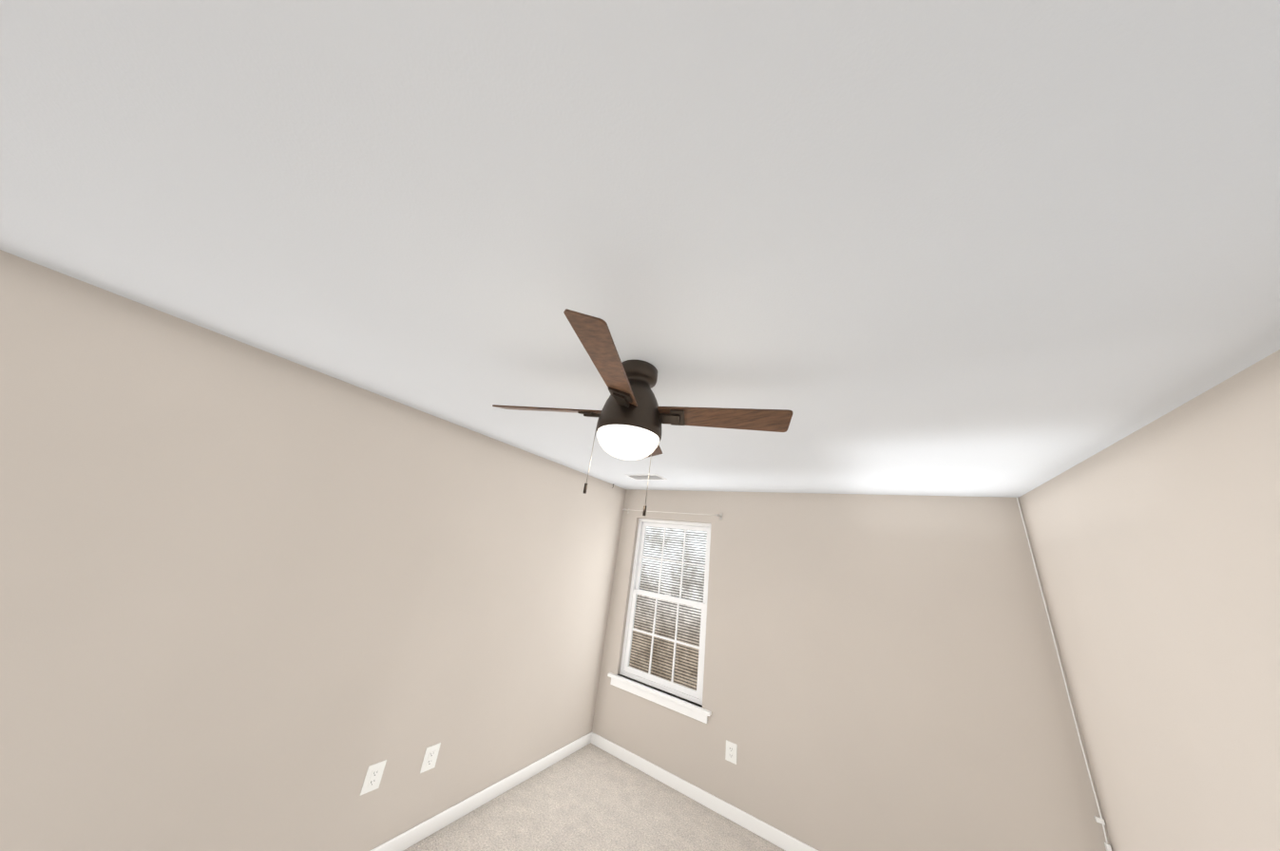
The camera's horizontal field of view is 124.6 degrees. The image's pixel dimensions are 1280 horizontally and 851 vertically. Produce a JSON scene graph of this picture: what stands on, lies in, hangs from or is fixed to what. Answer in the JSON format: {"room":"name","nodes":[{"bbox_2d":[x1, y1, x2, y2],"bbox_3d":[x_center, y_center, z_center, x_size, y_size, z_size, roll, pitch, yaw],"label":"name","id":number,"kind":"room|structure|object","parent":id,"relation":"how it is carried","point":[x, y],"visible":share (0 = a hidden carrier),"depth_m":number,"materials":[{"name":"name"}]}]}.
{"room":"empty bedroom","nodes":[
{"label":"empty bedroom","id":0,"kind":"room"},
{"bbox_2d":[0,249,626,850],"bbox_3d":[-1.624,1.057,1.848,0.120,2.440,5.000,-6,-24,32],"label":"wall","id":1,"kind":"structure","parent":0,"point":[255,600],"depth_m":1.54,"materials":[{"name":"paint"}]},
{"bbox_2d":[359,760,386,796],"bbox_3d":[-1.462,1.933,1.844,0.008,0.122,0.088,-6,-24,32],"label":"electrical outlet","id":2,"kind":"object","parent":1,"relation":"attached to","point":[372,777],"visible":1,"depth_m":1.84,"materials":[{"name":"white plastic"}]},
{"bbox_2d":[420,743,440,773],"bbox_3d":[-1.298,2.061,2.082,0.008,0.122,0.088,-6,-24,32],"label":"electrical outlet","id":3,"kind":"object","parent":1,"relation":"attached to","point":[430,757],"visible":1,"depth_m":2.08,"materials":[{"name":"white plastic"}]},
{"bbox_2d":[370,731,592,850],"bbox_3d":[-1.718,2.145,1.402,0.014,0.085,4.760,-6,-24,32],"label":"baseboard","id":4,"kind":"structure","parent":1,"relation":"attached to","point":[410,837],"depth_m":2.27,"materials":[{"name":"white wood"}]},
{"bbox_2d":[403,743,785,850],"bbox_3d":[-0.347,2.090,0.493,3.540,0.102,5.000,-6,-24,32],"label":"floor","id":5,"kind":"structure","parent":0,"point":[590,797],"depth_m":2.34,"materials":[{"name":"carpet"}]},
{"bbox_2d":[0,0,1279,497],"bbox_3d":[-0.025,-0.268,1.376,3.540,0.100,5.000,-6,-24,32],"label":"ceiling","id":6,"kind":"structure","parent":0,"point":[962,247],"depth_m":0.70,"materials":[{"name":"paint"}]},
{"bbox_2d":[492,308,793,515],"bbox_3d":[-0.043,0.035,1.250,0.866,0.555,0.866,20,-24,-30],"label":"fan","id":7,"kind":"object","parent":6,"relation":"hanging from","point":[632,415],"visible":1,"depth_m":1.17,"materials":[{"name":"brown wood"}]},
{"bbox_2d":[625,474,667,479],"bbox_3d":[0.057,0.503,3.244,0.360,0.011,0.200,-6,-24,32],"label":"ceiling vent","id":8,"kind":"object","parent":6,"relation":"in","point":[645,477],"visible":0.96,"depth_m":3.21,"materials":[{"name":"white metal"}]},
{"bbox_2d":[592,489,1112,850],"bbox_3d":[1.097,1.791,2.814,3.300,2.440,0.120,-6,-24,32],"label":"wall","id":9,"kind":"structure","parent":0,"point":[883,673],"depth_m":2.38,"materials":[{"name":"paint"}]},
{"bbox_2d":[607,672,711,724],"bbox_3d":[0.144,2.474,3.070,1.065,0.092,0.085,-6,-24,32],"label":"window sill","id":10,"kind":"structure","parent":9,"relation":"attached to","point":[681,707],"depth_m":3.02,"materials":[{"name":"white wood"}]},
{"bbox_2d":[619,518,711,706],"bbox_3d":[0.288,1.754,3.413,0.895,1.520,0.075,-6,-24,32],"label":"window","id":11,"kind":"structure","parent":9,"relation":"in","point":[675,689],"depth_m":3.38,"materials":[{"name":"white plastic"}]},
{"bbox_2d":[622,508,722,519],"bbox_3d":[0.312,0.940,3.614,1.180,0.060,0.087,-6,-24,32],"label":"curtain rod","id":12,"kind":"object","parent":9,"relation":"attached to","point":[719,515],"visible":1,"depth_m":3.51,"materials":[{"name":"silver metal"}]},
{"bbox_2d":[591,732,818,850],"bbox_3d":[0.912,2.861,2.353,3.272,0.085,0.014,-6,-24,32],"label":"baseboard","id":13,"kind":"structure","parent":9,"relation":"attached to","point":[760,829],"depth_m":2.60,"materials":[{"name":"white wood"}]},
{"bbox_2d":[725,740,737,764],"bbox_3d":[0.714,2.562,2.631,0.088,0.122,0.008,-6,-24,32],"label":"electrical outlet","id":14,"kind":"object","parent":9,"relation":"attached to","point":[731,752],"visible":1,"depth_m":2.63,"materials":[{"name":"white plastic"}]},
{"bbox_2d":[1016,497,1111,850],"bbox_3d":[2.223,1.619,1.939,0.429,2.437,0.308,-6,-24,32],"label":"cable","id":15,"kind":"object","parent":9,"relation":"attached to","point":[1100,820],"visible":1,"depth_m":1.89,"materials":[{"name":"white plastic"}]},
{"bbox_2d":[1018,349,1279,850],"bbox_3d":[1.252,0.766,0.021,0.120,2.440,5.000,-6,-24,32],"label":"wall","id":16,"kind":"structure","parent":0,"point":[1155,545],"depth_m":1.20,"materials":[{"name":"paint"}]},
{"label":"outside","id":17,"kind":"structure","parent":0,"visible":0},
{"bbox_2d":[629,526,706,690],"bbox_3d":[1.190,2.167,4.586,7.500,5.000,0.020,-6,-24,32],"label":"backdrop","id":18,"kind":"structure","parent":17,"point":[688,584],"depth_m":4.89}
]}

